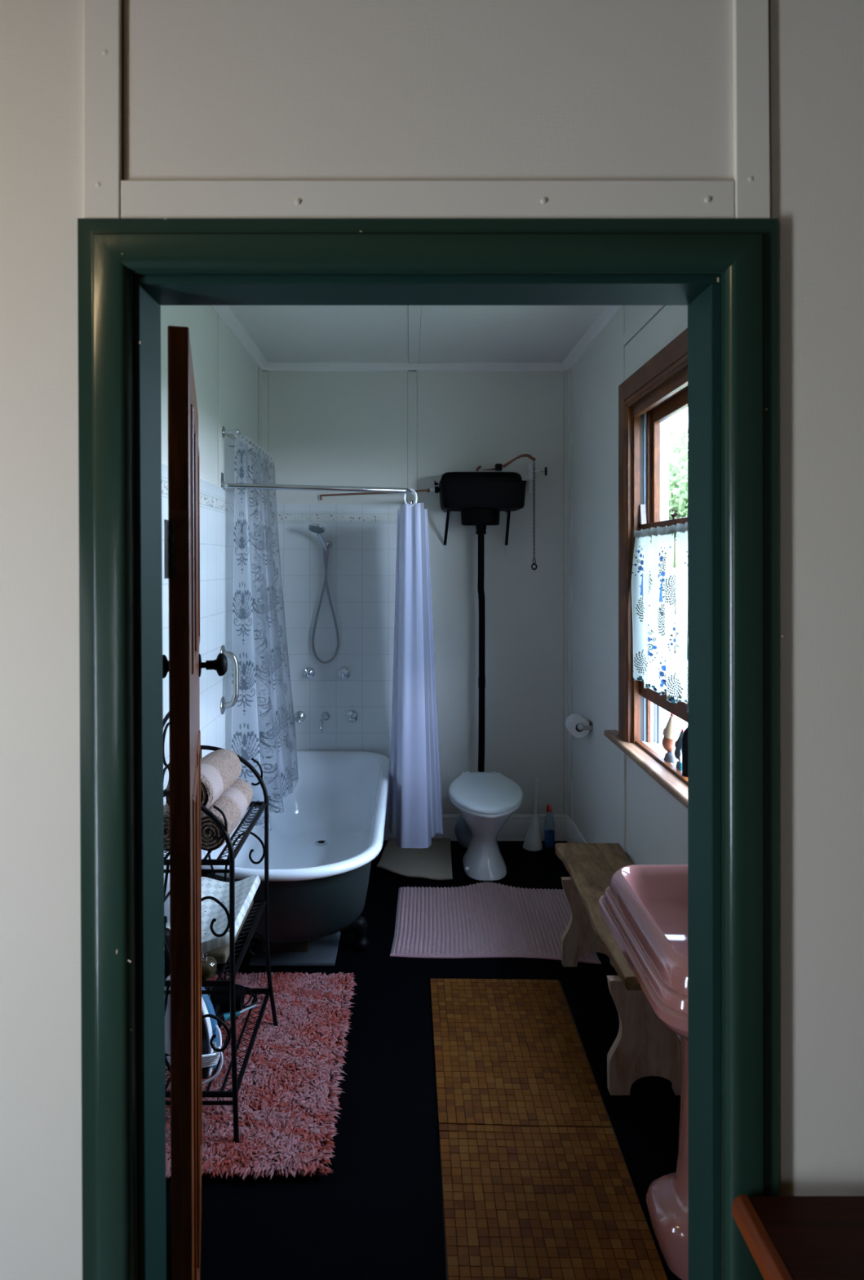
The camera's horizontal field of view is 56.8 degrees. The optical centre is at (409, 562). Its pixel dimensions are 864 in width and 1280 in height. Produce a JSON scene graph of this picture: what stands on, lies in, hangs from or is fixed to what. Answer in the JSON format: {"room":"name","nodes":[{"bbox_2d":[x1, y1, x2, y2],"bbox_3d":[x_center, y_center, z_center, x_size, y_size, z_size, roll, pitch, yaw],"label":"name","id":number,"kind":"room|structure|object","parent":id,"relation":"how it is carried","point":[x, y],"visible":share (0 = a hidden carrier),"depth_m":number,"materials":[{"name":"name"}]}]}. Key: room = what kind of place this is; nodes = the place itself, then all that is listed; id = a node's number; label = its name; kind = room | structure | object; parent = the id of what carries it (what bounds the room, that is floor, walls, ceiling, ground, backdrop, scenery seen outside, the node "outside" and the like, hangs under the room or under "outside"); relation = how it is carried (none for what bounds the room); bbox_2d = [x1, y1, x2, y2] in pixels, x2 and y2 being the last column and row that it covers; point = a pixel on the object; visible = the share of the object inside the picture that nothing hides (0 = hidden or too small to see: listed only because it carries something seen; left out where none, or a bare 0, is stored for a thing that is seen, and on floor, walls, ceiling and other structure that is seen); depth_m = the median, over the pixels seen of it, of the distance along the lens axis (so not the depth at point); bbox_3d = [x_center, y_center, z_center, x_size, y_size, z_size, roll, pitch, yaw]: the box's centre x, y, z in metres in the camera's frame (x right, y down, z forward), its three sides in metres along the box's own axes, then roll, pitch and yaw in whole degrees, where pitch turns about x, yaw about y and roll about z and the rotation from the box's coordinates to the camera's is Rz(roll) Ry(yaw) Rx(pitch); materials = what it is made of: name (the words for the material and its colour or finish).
{"room":"hallway","nodes":[
{"label":"hallway","id":0,"kind":"room"},
{"bbox_2d":[160,305,257,499],"bbox_3d":[-0.929,0.209,3.033,0.100,2.882,3.646,0,0,0],"label":"wall","id":1,"kind":"structure","parent":0,"point":[239,371],"depth_m":3.60,"materials":[{"name":"paint"}]},
{"bbox_2d":[161,463,262,980],"bbox_3d":[-0.875,0.650,2.983,0.008,2.000,3.546,0,0,0],"label":"wall tiles","id":2,"kind":"structure","parent":1,"relation":"attached to","point":[216,504],"depth_m":3.54,"materials":[{"name":"white tile"}]},
{"bbox_2d":[220,644,239,714],"bbox_3d":[-0.832,0.544,3.720,0.078,0.323,0.082,0,0,0],"label":"grab bar","id":3,"kind":"object","parent":2,"relation":"attached to","point":[224,705],"visible":0.94,"depth_m":3.71,"materials":[{"name":"silver metal"}]},
{"bbox_2d":[217,315,222,487],"bbox_3d":[-0.876,-0.756,3.700,0.005,0.812,0.060,0,0,0],"label":"trim","id":4,"kind":"structure","parent":1,"relation":"attached to","point":[220,319],"depth_m":3.69,"materials":[{"name":"paint"}]},
{"bbox_2d":[210,305,268,371],"bbox_3d":[-0.854,-1.161,2.983,0.050,0.043,3.546,0,0,0],"label":"trim","id":5,"kind":"structure","parent":1,"relation":"attached to","point":[228,316],"depth_m":4.05,"materials":[{"name":"white paint"}]},
{"bbox_2d":[222,426,274,460],"bbox_3d":[-0.839,-0.618,4.249,0.080,0.055,1.014,0,0,0],"label":"rail","id":6,"kind":"object","parent":1,"relation":"attached to","point":[236,431],"visible":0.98,"depth_m":3.85,"materials":[{"name":"silver metal"}]},
{"bbox_2d":[231,431,298,830],"bbox_3d":[-0.739,0.337,4.248,0.222,1.935,0.956,0,0,2],"label":"shower curtain","id":7,"kind":"object","parent":6,"relation":"hanging from","point":[273,736],"visible":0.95,"depth_m":4.11,"materials":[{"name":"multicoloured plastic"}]},
{"bbox_2d":[258,367,262,453],"bbox_3d":[-0.876,-0.756,4.703,0.005,0.812,0.106,0,0,0],"label":"trim","id":8,"kind":"structure","parent":1,"relation":"attached to","point":[260,369],"depth_m":4.69,"materials":[{"name":"paint"}]},
{"bbox_2d":[221,472,413,503],"bbox_3d":[-0.262,-0.360,4.087,0.505,0.124,1.378,0,0,41],"label":"shower rail","id":9,"kind":"object","parent":1,"relation":"attached to","point":[224,485],"visible":0.96,"depth_m":3.85,"materials":[{"name":"silver metal"}]},
{"bbox_2d":[222,481,228,489],"bbox_3d":[-0.861,-0.362,3.740,0.025,0.039,0.040,0,0,0],"label":"socket","id":10,"kind":"object","parent":9,"relation":"attached to","point":[224,485],"depth_m":3.73,"materials":[{"name":"silver metal"}]},
{"bbox_2d":[388,488,443,848],"bbox_3d":[0.034,0.528,4.245,0.289,1.805,0.510,0,0,0],"label":"shower curtain","id":11,"kind":"object","parent":9,"relation":"hanging from","point":[415,790],"visible":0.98,"depth_m":4.03,"materials":[{"name":"white fabric"}]},
{"bbox_2d":[268,371,564,813],"bbox_3d":[0.116,0.209,4.806,1.990,2.882,0.100,0,0,0],"label":"wall","id":12,"kind":"structure","parent":0,"point":[348,428],"depth_m":4.75,"materials":[{"name":"paint"}]},
{"bbox_2d":[262,370,268,458],"bbox_3d":[-0.859,-0.756,4.753,0.040,0.812,0.006,0,0,0],"label":"trim","id":13,"kind":"structure","parent":12,"relation":"attached to","point":[264,374],"depth_m":4.75,"materials":[{"name":"paint"}]},
{"bbox_2d":[271,503,404,840],"bbox_3d":[-0.441,0.650,4.752,0.861,2.000,0.008,0,0,0],"label":"wall tiles","id":14,"kind":"structure","parent":12,"relation":"attached to","point":[362,557],"depth_m":4.75,"materials":[{"name":"white tile"}]},
{"bbox_2d":[293,711,305,724],"bbox_3d":[-0.652,0.914,4.713,0.072,0.072,0.069,0,0,0],"label":"tap","id":15,"kind":"object","parent":14,"relation":"attached to","point":[300,716],"visible":0.94,"depth_m":4.74,"materials":[{"name":"silver metal"}]},
{"bbox_2d":[302,666,315,679],"bbox_3d":[-0.596,0.655,4.713,0.069,0.069,0.069,0,0,0],"label":"tap","id":16,"kind":"object","parent":14,"relation":"attached to","point":[308,673],"visible":1,"depth_m":4.74,"materials":[{"name":"silver metal"}]},
{"bbox_2d":[307,523,339,663],"bbox_3d":[-0.496,0.185,4.649,0.173,0.822,0.197,0,0,0],"label":"shower","id":17,"kind":"object","parent":14,"relation":"attached to","point":[317,528],"visible":1,"depth_m":4.69,"materials":[{"name":"silver metal"}]},
{"bbox_2d":[318,711,329,732],"bbox_3d":[-0.498,0.929,4.665,0.052,0.089,0.165,0,0,0],"label":"spout","id":18,"kind":"object","parent":14,"relation":"attached to","point":[325,716],"visible":1,"depth_m":4.65,"materials":[{"name":"silver metal"}]},
{"bbox_2d":[338,667,350,679],"bbox_3d":[-0.386,0.658,4.713,0.069,0.069,0.069,0,0,0],"label":"tap","id":19,"kind":"object","parent":14,"relation":"attached to","point":[344,673],"visible":1,"depth_m":4.74,"materials":[{"name":"silver metal"}]},
{"bbox_2d":[346,711,357,723],"bbox_3d":[-0.342,0.914,4.713,0.069,0.069,0.069,0,0,0],"label":"tap","id":20,"kind":"object","parent":14,"relation":"attached to","point":[351,716],"visible":1,"depth_m":4.74,"materials":[{"name":"silver metal"}]},
{"bbox_2d":[320,488,430,500],"bbox_3d":[-0.201,-0.400,4.687,0.666,0.056,0.064,0,0,12],"label":"copper pipe","id":21,"kind":"object","parent":12,"relation":"attached to","point":[428,490],"visible":0.75,"depth_m":4.71,"materials":[{"name":"metal"}]},
{"bbox_2d":[408,370,417,503],"bbox_3d":[0.019,0.167,4.753,0.054,2.657,0.006,0,0,0],"label":"trim","id":22,"kind":"structure","parent":12,"relation":"attached to","point":[412,375],"depth_m":4.75,"materials":[{"name":"paint"}]},
{"bbox_2d":[262,362,567,371],"bbox_3d":[0.036,-1.161,4.731,1.830,0.043,0.050,0,0,0],"label":"trim","id":23,"kind":"structure","parent":12,"relation":"attached to","point":[270,366],"depth_m":4.74,"materials":[{"name":"white paint"}]},
{"bbox_2d":[431,453,536,772],"bbox_3d":[0.423,0.294,4.612,0.598,1.834,0.289,0,0,0],"label":"cistern","id":24,"kind":"object","parent":12,"relation":"attached to","point":[480,497],"visible":1,"depth_m":4.50,"materials":[{"name":"black plastic"}]},
{"bbox_2d":[531,461,537,569],"bbox_3d":[0.714,-0.270,4.560,0.035,0.623,0.013,0,0,0],"label":"pull chain","id":25,"kind":"object","parent":24,"relation":"hanging from","point":[534,563],"visible":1,"depth_m":4.56,"materials":[{"name":"black metal"}]},
{"bbox_2d":[431,813,568,840],"bbox_3d":[0.466,1.573,4.748,0.971,0.154,0.016,0,0,0],"label":"baseboard","id":26,"kind":"structure","parent":12,"relation":"attached to","point":[516,828],"depth_m":4.74,"materials":[{"name":"white paint"}]},
{"bbox_2d":[527,463,547,493],"bbox_3d":[0.756,-0.501,4.724,0.117,0.173,0.038,0,0,0],"label":"water valve","id":27,"kind":"object","parent":12,"relation":"attached to","point":[530,476],"visible":1,"depth_m":4.72,"materials":[{"name":"silver metal"}]},
{"bbox_2d":[564,369,568,814],"bbox_3d":[0.936,0.167,4.752,0.030,2.657,0.008,0,0,0],"label":"trim","id":28,"kind":"structure","parent":12,"relation":"attached to","point":[566,371],"depth_m":4.75,"materials":[{"name":"paint"}]},
{"bbox_2d":[229,305,605,362],"bbox_3d":[0.066,-1.207,3.033,2.090,0.050,3.646,0,0,0],"label":"ceiling","id":29,"kind":"structure","parent":0,"point":[282,333],"depth_m":4.10,"materials":[{"name":"paint"}]},
{"bbox_2d":[408,305,421,363],"bbox_3d":[0.025,-1.179,2.983,0.059,0.007,3.546,0,0,0],"label":"trim","id":30,"kind":"structure","parent":29,"relation":"attached to","point":[414,311],"depth_m":4.06,"materials":[{"name":"paint"}]},
{"bbox_2d":[165,840,681,1279],"bbox_3d":[0.066,1.675,3.003,2.090,0.050,3.706,0,0,0],"label":"floor","id":31,"kind":"structure","parent":0,"point":[378,1215],"depth_m":2.32,"materials":[{"name":"black"}]},
{"bbox_2d":[164,971,357,1179],"bbox_3d":[-0.514,1.631,2.644,0.642,0.036,1.083,0,0,0],"label":"shag rug","id":32,"kind":"object","parent":31,"relation":"on","point":[288,1091],"visible":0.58,"depth_m":2.48,"materials":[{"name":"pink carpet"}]},
{"bbox_2d":[163,711,278,1144],"bbox_3d":[-0.605,1.048,2.537,0.302,1.179,0.618,0,0,0],"label":"stand","id":33,"kind":"object","parent":32,"relation":"on","point":[236,1082],"depth_m":2.36,"materials":[{"name":"black metal"}]},
{"bbox_2d":[163,803,169,851],"bbox_3d":[-0.711,0.790,2.545,0.124,0.120,0.420,0,0,0],"label":"rolled towel","id":34,"kind":"object","parent":33,"relation":"on","point":[166,807],"visible":0.14,"depth_m":2.34,"materials":[{"name":"beige fabric"}]},
{"bbox_2d":[164,915,170,977],"bbox_3d":[-0.716,1.095,2.317,0.050,0.199,0.051,0,0,0],"label":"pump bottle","id":35,"kind":"object","parent":33,"relation":"on","point":[166,931],"visible":0.24,"depth_m":2.31,"materials":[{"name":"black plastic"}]},
{"bbox_2d":[164,977,170,1054],"bbox_3d":[-0.728,1.390,2.485,0.068,0.246,0.067,0,0,0],"label":"bottle","id":36,"kind":"object","parent":33,"relation":"on","point":[167,1016],"visible":0.06,"depth_m":2.45,"materials":[{"name":"white plastic"}]},
{"bbox_2d":[166,979,223,1085],"bbox_3d":[-0.647,1.380,2.381,0.155,0.263,0.198,0,0,-23],"label":"iron","id":37,"kind":"object","parent":33,"relation":"on","point":[210,1058],"visible":0.45,"depth_m":2.34,"materials":[{"name":"grey"}]},
{"bbox_2d":[201,952,217,979],"bbox_3d":[-0.592,1.164,2.315,0.068,0.066,0.068,0,0,0],"label":"lidded jar","id":38,"kind":"object","parent":33,"relation":"on","point":[209,964],"visible":0.73,"depth_m":2.30,"materials":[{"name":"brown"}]},
{"bbox_2d":[166,874,260,964],"bbox_3d":[-0.631,1.144,2.586,0.222,0.104,0.452,0,0,0],"label":"basket","id":39,"kind":"object","parent":33,"relation":"on","point":[218,948],"visible":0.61,"depth_m":2.56,"materials":[{"name":"white fabric"}]},
{"bbox_2d":[207,984,244,1017],"bbox_3d":[-0.655,1.451,2.595,0.210,0.086,0.214,0,0,0],"label":"hair dryer","id":40,"kind":"object","parent":33,"relation":"on","point":[220,1002],"visible":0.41,"depth_m":2.63,"materials":[{"name":"black plastic"}]},
{"bbox_2d":[200,778,253,850],"bbox_3d":[-0.590,0.792,2.547,0.126,0.120,0.425,0,0,0],"label":"rolled towel","id":41,"kind":"object","parent":33,"relation":"on","point":[234,802],"visible":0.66,"depth_m":2.42,"materials":[{"name":"beige fabric"}]},
{"bbox_2d":[165,749,241,813],"bbox_3d":[-0.644,0.688,2.542,0.143,0.151,0.435,0,0,0],"label":"rolled towel","id":42,"kind":"object","parent":41,"relation":"on","point":[220,768],"visible":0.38,"depth_m":2.48,"materials":[{"name":"beige fabric"}]},
{"bbox_2d":[217,1004,256,1024],"bbox_3d":[-0.575,1.491,2.641,0.149,0.035,0.038,0,0,-28],"label":"hairbrush","id":43,"kind":"object","parent":33,"relation":"on","point":[225,1016],"visible":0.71,"depth_m":2.62,"materials":[{"name":"teal plastic"}]},
{"bbox_2d":[249,930,340,965],"bbox_3d":[-0.480,1.644,3.445,0.350,0.012,0.350,0,0,0],"label":"board","id":44,"kind":"object","parent":31,"relation":"on","point":[322,951],"visible":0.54,"depth_m":3.33,"materials":[{"name":"grey concrete"}]},
{"bbox_2d":[262,940,310,951],"bbox_3d":[-0.522,1.606,3.390,0.195,0.062,0.060,0,0,0],"label":"block","id":45,"kind":"object","parent":44,"relation":"on","point":[303,946],"visible":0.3,"depth_m":3.36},
{"bbox_2d":[201,750,391,951],"bbox_3d":[-0.486,1.379,3.800,0.763,0.542,1.870,0,0,0],"label":"bathtub","id":46,"kind":"object","parent":31,"relation":"on","point":[327,836],"visible":0.75,"depth_m":4.06,"materials":[{"name":"white ceramic"}]},
{"bbox_2d":[207,861,371,942],"bbox_3d":[-0.486,1.348,3.800,0.675,0.392,1.782,0,0,0],"label":"tub","id":47,"kind":"object","parent":46,"relation":"in","point":[326,905],"depth_m":3.04,"materials":[{"name":"metal"}]},
{"bbox_2d":[377,837,453,880],"bbox_3d":[0.033,1.633,4.443,0.423,0.034,0.622,0,0,0],"label":"mat","id":48,"kind":"object","parent":31,"relation":"on","point":[433,862],"visible":0.88,"depth_m":4.37,"materials":[{"name":"beige fabric"}]},
{"bbox_2d":[448,771,524,881],"bbox_3d":[0.408,1.414,4.355,0.396,0.472,0.708,0,0,0],"label":"toilet","id":49,"kind":"object","parent":31,"relation":"on","point":[485,802],"visible":1,"depth_m":4.20,"materials":[{"name":"white ceramic"}]},
{"bbox_2d":[454,813,471,847],"bbox_3d":[0.334,1.524,4.568,0.153,0.134,0.280,0,0,0],"label":"outlet","id":50,"kind":"object","parent":49,"relation":"attached to","point":[463,833],"depth_m":4.46,"materials":[{"name":"grey ceramic"}]},
{"bbox_2d":[390,881,601,964],"bbox_3d":[0.369,1.634,3.690,0.902,0.031,0.824,0,0,0],"label":"mat","id":51,"kind":"object","parent":31,"relation":"on","point":[485,920],"visible":0.94,"depth_m":3.62,"materials":[{"name":"pink fabric"}]},
{"bbox_2d":[523,777,542,851],"bbox_3d":[0.715,1.447,4.620,0.112,0.405,0.112,0,0,0],"label":"toilet brush","id":52,"kind":"object","parent":31,"relation":"on","point":[533,842],"visible":1,"depth_m":4.60,"materials":[{"name":"white plastic"}]},
{"bbox_2d":[430,978,667,1279],"bbox_3d":[0.340,1.644,2.177,0.512,0.011,1.961,0,0,0],"label":"mat","id":53,"kind":"object","parent":31,"relation":"on","point":[537,1184],"visible":1,"depth_m":2.24,"materials":[{"name":"brown wood"}]},
{"bbox_2d":[544,804,555,848],"bbox_3d":[0.816,1.524,4.638,0.060,0.252,0.039,0,0,0],"label":"bottle","id":54,"kind":"object","parent":31,"relation":"on","point":[549,824],"visible":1,"depth_m":4.63,"materials":[{"name":"blue plastic"}]},
{"bbox_2d":[555,843,681,1095],"bbox_3d":[0.781,1.449,2.990,0.322,0.402,1.151,0,0,0],"label":"bench","id":55,"kind":"object","parent":31,"relation":"on","point":[644,1046],"visible":0.55,"depth_m":2.49,"materials":[{"name":"brown wood"}]},
{"bbox_2d":[599,864,688,1279],"bbox_3d":[0.738,1.219,1.978,0.414,0.862,0.657,0,0,0],"label":"washbasin","id":56,"kind":"object","parent":31,"relation":"on","point":[644,908],"visible":0.26,"depth_m":1.92,"materials":[{"name":"pink ceramic"}]},
{"bbox_2d":[599,864,688,1039],"bbox_3d":[0.738,0.921,1.978,0.414,0.267,0.657,0,0,0],"label":"basin","id":57,"kind":"object","parent":56,"relation":"in","point":[644,908],"depth_m":2.02,"materials":[{"name":"ceramic"}]},
{"bbox_2d":[0,0,863,1279],"bbox_3d":[0.025,0.209,1.163,3.650,2.882,0.095,0,0,0],"label":"wall","id":58,"kind":"structure","parent":0,"point":[215,90],"depth_m":1.11,"materials":[{"name":"paint"}]},
{"bbox_2d":[83,0,121,217],"bbox_3d":[-0.426,-0.829,1.111,0.051,0.707,0.009,0,0,0],"label":"trim","id":59,"kind":"structure","parent":58,"relation":"attached to","point":[102,19],"depth_m":1.11,"materials":[{"name":"beige paint"}]},
{"bbox_2d":[162,325,227,1279],"bbox_3d":[-0.421,0.634,1.625,0.170,2.008,0.819,0,0,-19],"label":"door","id":60,"kind":"structure","parent":58,"relation":"in","point":[184,664],"depth_m":1.25,"materials":[{"name":"brown wood"}]},
{"bbox_2d":[95,48,753,204],"bbox_3d":[0.021,-0.604,1.106,0.911,0.214,0.003,0,0,0],"label":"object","id":61,"kind":"structure","parent":58,"relation":"attached to","point":[297,201],"depth_m":1.10,"materials":[{"name":"beige paint"}]},
{"bbox_2d":[120,180,735,217],"bbox_3d":[0.026,-0.504,1.111,0.853,0.056,0.008,0,0,0],"label":"trim","id":62,"kind":"structure","parent":58,"relation":"attached to","point":[139,198],"depth_m":1.11,"materials":[{"name":"beige paint"}]},
{"bbox_2d":[77,217,783,1279],"bbox_3d":[0.029,0.587,1.151,0.976,2.127,0.118,0,0,0],"label":"trim","id":63,"kind":"structure","parent":58,"relation":"attached to","point":[128,268],"depth_m":1.10,"materials":[{"name":"green paint"}]},
{"bbox_2d":[122,0,770,180],"bbox_3d":[0.052,-0.829,1.115,0.905,0.707,0.001,0,0,0],"label":"trim","id":64,"kind":"structure","parent":58,"relation":"attached to","point":[122,0],"depth_m":1.11,"materials":[{"name":"grey paint"}]},
{"bbox_2d":[733,0,770,217],"bbox_3d":[0.475,-0.829,1.111,0.052,0.707,0.009,0,0,0],"label":"trim","id":65,"kind":"structure","parent":58,"relation":"attached to","point":[751,28],"depth_m":1.11,"materials":[{"name":"beige paint"}]},
{"bbox_2d":[572,305,688,864],"bbox_3d":[1.001,0.209,2.983,0.100,2.882,3.546,0,0,0],"label":"wall","id":66,"kind":"structure","parent":0,"point":[657,822],"depth_m":3.88,"materials":[{"name":"paint"}]},
{"bbox_2d":[257,305,666,444],"bbox_3d":[0.036,0.157,2.983,1.830,2.677,3.546,0,0,0],"label":"trim","id":67,"kind":"structure","parent":66,"relation":"attached to","point":[664,305],"depth_m":4.23,"materials":[{"name":"grey paint"}]},
{"bbox_2d":[568,366,572,819],"bbox_3d":[0.947,0.167,4.706,0.008,2.657,0.100,0,0,0],"label":"trim","id":68,"kind":"structure","parent":66,"relation":"attached to","point":[570,371],"depth_m":4.68,"materials":[{"name":"paint"}]},
{"bbox_2d":[565,713,589,737],"bbox_3d":[0.884,0.855,4.195,0.105,0.105,0.110,0,0,0],"label":"toilet roll","id":69,"kind":"object","parent":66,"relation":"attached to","point":[572,721],"visible":0.88,"depth_m":4.14,"materials":[{"name":"white paper"}]},
{"bbox_2d":[576,719,593,730],"bbox_3d":[0.910,0.846,4.184,0.082,0.038,0.121,0,0,0],"label":"toilet roll holder","id":70,"kind":"object","parent":66,"relation":"attached to","point":[580,726],"visible":0.82,"depth_m":4.13,"materials":[{"name":"silver metal"}]},
{"bbox_2d":[562,305,622,369],"bbox_3d":[0.926,-1.161,2.983,0.050,0.043,3.546,0,0,0],"label":"trim","id":71,"kind":"structure","parent":66,"relation":"attached to","point":[608,313],"depth_m":4.05,"materials":[{"name":"white paint"}]},
{"bbox_2d":[620,305,625,384],"bbox_3d":[0.948,-0.976,3.547,0.006,0.372,0.055,0,0,0],"label":"trim","id":72,"kind":"structure","parent":66,"relation":"attached to","point":[623,308],"depth_m":3.54,"materials":[{"name":"paint"}]},
{"bbox_2d":[621,750,626,853],"bbox_3d":[0.946,1.143,3.522,0.010,0.705,0.045,0,0,0],"label":"trim","id":73,"kind":"structure","parent":66,"relation":"attached to","point":[623,754],"depth_m":3.50,"materials":[{"name":"paint"}]},
{"bbox_2d":[567,814,680,1040],"bbox_3d":[0.943,1.573,2.983,0.016,0.154,3.546,0,0,0],"label":"baseboard","id":74,"kind":"structure","parent":66,"relation":"attached to","point":[574,834],"depth_m":4.55,"materials":[{"name":"white paint"}]},
{"bbox_2d":[623,305,664,345],"bbox_3d":[0.948,-0.984,2.365,0.006,0.052,2.310,0,0,0],"label":"trim","id":75,"kind":"structure","parent":66,"relation":"attached to","point":[652,310],"depth_m":3.26,"materials":[{"name":"paint"}]},
{"bbox_2d":[604,327,688,808],"bbox_3d":[1.042,0.011,2.845,0.297,1.598,1.650,0,0,0],"label":"window","id":76,"kind":"structure","parent":66,"relation":"in","point":[644,427],"depth_m":3.37,"materials":[{"name":"brown wood"}]},
{"bbox_2d":[631,522,688,711],"bbox_3d":[0.958,0.184,2.818,0.043,0.647,1.136,0,0,-1],"label":"cafe curtain","id":77,"kind":"object","parent":76,"relation":"hanging from","point":[660,574],"visible":0.72,"depth_m":3.02,"materials":[{"name":"fabric"}]},
{"bbox_2d":[662,713,679,763],"bbox_3d":[1.000,0.661,3.060,0.058,0.192,0.102,0,0,0],"label":"rooster figurine","id":78,"kind":"object","parent":76,"relation":"on","point":[671,732],"visible":0.97,"depth_m":3.03,"materials":[{"name":"grey ceramic"}]},
{"bbox_2d":[675,727,684,768],"bbox_3d":[1.005,0.681,2.953,0.046,0.152,0.081,0,0,0],"label":"rooster figurine","id":79,"kind":"object","parent":76,"relation":"on","point":[678,744],"visible":0.56,"depth_m":2.93,"materials":[{"name":"grey ceramic"}]},
{"bbox_2d":[679,750,682,771],"bbox_3d":[0.992,0.719,2.905,0.021,0.075,0.021,0,0,0],"label":"pot","id":80,"kind":"object","parent":76,"relation":"on","point":[681,756],"visible":0.58,"depth_m":2.90,"materials":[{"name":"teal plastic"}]},
{"bbox_2d":[682,727,688,777],"bbox_3d":[1.000,0.633,2.830,0.062,0.248,0.062,0,0,0],"label":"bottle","id":81,"kind":"object","parent":76,"relation":"on","point":[685,740],"visible":0.19,"depth_m":2.82,"materials":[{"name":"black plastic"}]},
{"bbox_3d":[0.025,1.675,-0.775,3.650,0.050,3.850,0,0,0],"label":"floor","id":82,"kind":"structure","parent":0,"visible":0},
{"bbox_2d":[732,1195,863,1279],"bbox_3d":[0.944,1.253,0.822,1.013,0.793,0.524,0,0,0],"label":"table","id":83,"kind":"object","parent":82,"relation":"on","point":[788,1237],"visible":1,"depth_m":1.02,"materials":[{"name":"brown wood"}]},
{"label":"outside","id":84,"kind":"structure","parent":0,"visible":0},
{"bbox_2d":[669,711,688,739],"bbox_3d":[30.650,2.200,15.000,58.700,0.100,90.000,0,0,0],"label":"ground","id":85,"kind":"structure","parent":84,"point":[682,723],"depth_m":10.68,"materials":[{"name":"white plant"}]},
{"bbox_2d":[669,449,688,519],"bbox_3d":[4.505,0.119,13.518,2.695,4.087,2.715,0,0,0],"label":"tree","id":86,"kind":"object","parent":85,"relation":"on","point":[678,500],"visible":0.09,"depth_m":12.81,"materials":[{"name":"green plant"}]},
{"bbox_2d":[669,426,688,493],"bbox_3d":[6.260,-0.444,17.492,3.530,5.208,3.636,0,0,0],"label":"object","id":87,"kind":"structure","parent":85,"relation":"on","point":[676,447],"depth_m":17.25,"materials":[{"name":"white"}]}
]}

